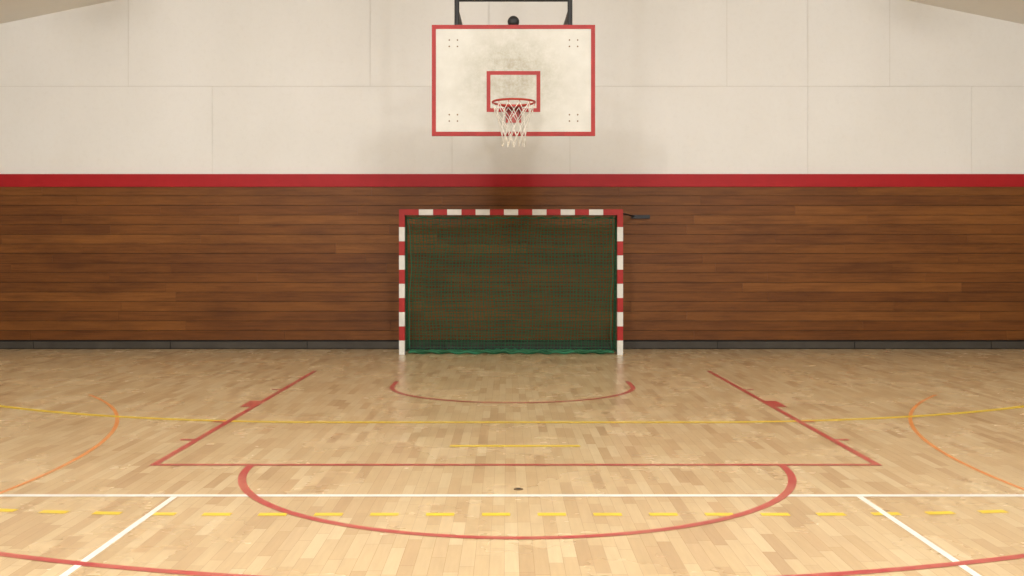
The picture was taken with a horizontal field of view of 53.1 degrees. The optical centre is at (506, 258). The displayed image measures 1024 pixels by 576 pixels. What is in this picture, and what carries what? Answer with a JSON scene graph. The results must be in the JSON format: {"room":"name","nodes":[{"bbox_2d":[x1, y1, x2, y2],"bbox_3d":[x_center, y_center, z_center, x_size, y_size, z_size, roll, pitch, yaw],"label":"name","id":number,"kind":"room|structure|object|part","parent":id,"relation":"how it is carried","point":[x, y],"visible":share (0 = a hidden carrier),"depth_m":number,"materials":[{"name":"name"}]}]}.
{"room":"sports hall","nodes":[
{"label":"sports hall","id":0,"kind":"room"},
{"bbox_2d":[0,349,1023,575],"bbox_3d":[0.057,1.400,3.230,18.400,0.100,24.460,0,0,0],"label":"floor","id":1,"kind":"structure","parent":0,"point":[346,385],"depth_m":6.83,"materials":[{"name":"brown wood"}]},
{"bbox_2d":[0,371,1023,575],"bbox_3d":[0.057,1.348,8.280,13.370,0.001,8.120,0,0,0],"label":"court","id":2,"kind":"object","parent":1,"relation":"on","point":[792,481],"visible":1,"depth_m":5.22,"materials":[{"name":"red paint"}]},
{"bbox_2d":[0,494,1023,575],"bbox_3d":[0.057,1.348,1.434,17.200,0.001,8.868,0,0,0],"label":"court","id":3,"kind":"object","parent":1,"relation":"on","point":[172,496],"visible":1,"depth_m":5.81,"materials":[{"name":"white paint"}]},
{"bbox_2d":[0,405,1023,515],"bbox_3d":[0.075,1.349,9.910,17.939,0.001,9.060,0,0,0],"label":"court","id":4,"kind":"object","parent":1,"relation":"on","point":[1,510],"visible":1,"depth_m":7.37,"materials":[{"name":"yellow paint"}]},
{"bbox_2d":[0,395,1023,493],"bbox_3d":[0.057,1.349,6.646,8.446,0.001,7.085,0,0,0],"label":"court","id":5,"kind":"object","parent":1,"relation":"on","point":[115,426],"visible":1,"depth_m":7.29,"materials":[{"name":"paint"}]},
{"bbox_2d":[399,209,649,354],"bbox_3d":[0.307,0.328,14.888,3.660,2.055,0.896,0,0,0],"label":"goal","id":6,"kind":"object","parent":1,"relation":"on","point":[404,326],"visible":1,"depth_m":14.64,"materials":[{"name":"green fabric"}]},
{"bbox_2d":[0,0,1023,173],"bbox_3d":[0.005,-1.873,15.435,18.505,6.446,0.150,0,0,0],"label":"wall","id":7,"kind":"structure","parent":0,"point":[117,86],"depth_m":15.36,"materials":[{"name":"white paint"}]},
{"bbox_2d":[0,187,1023,339],"bbox_3d":[0.057,0.062,15.348,18.400,2.305,0.024,0,0,0],"label":"wall paneling","id":8,"kind":"structure","parent":7,"relation":"attached to","point":[77,263],"depth_m":15.34,"materials":[{"name":"brown wood"}]},
{"bbox_2d":[0,340,1023,348],"bbox_3d":[0.057,1.283,15.349,18.400,0.134,0.022,0,0,0],"label":"baseboard","id":9,"kind":"structure","parent":7,"relation":"attached to","point":[4,344],"depth_m":15.34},
{"bbox_2d":[0,174,1023,186],"bbox_3d":[0.057,-1.176,15.340,18.400,0.192,0.040,0,0,0],"label":"trim red stripe","id":10,"kind":"structure","parent":7,"relation":"attached to","point":[6,180],"depth_m":15.32,"materials":[{"name":"red paint"}]},
{"bbox_2d":[432,0,594,147],"bbox_3d":[0.071,-3.081,12.999,1.794,3.780,4.720,0,0,0],"label":"basketball hoop","id":11,"kind":"object","parent":7,"relation":"attached to","point":[512,79],"visible":1,"depth_m":11.25,"materials":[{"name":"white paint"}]},
{"bbox_3d":[0.071,-3.210,13.302,1.370,3.521,4.114,0,0,0],"label":"support frame","id":12,"kind":"part","parent":11,"relation":"part of","materials":[{"name":"metal"}]},
{"bbox_2d":[0,0,1023,23],"bbox_3d":[0.057,-4.203,3.230,18.400,1.986,24.460,0,0,0],"label":"ceiling","id":13,"kind":"structure","parent":0,"point":[10,10],"depth_m":15.05,"materials":[{"name":"white paint"}]}
]}

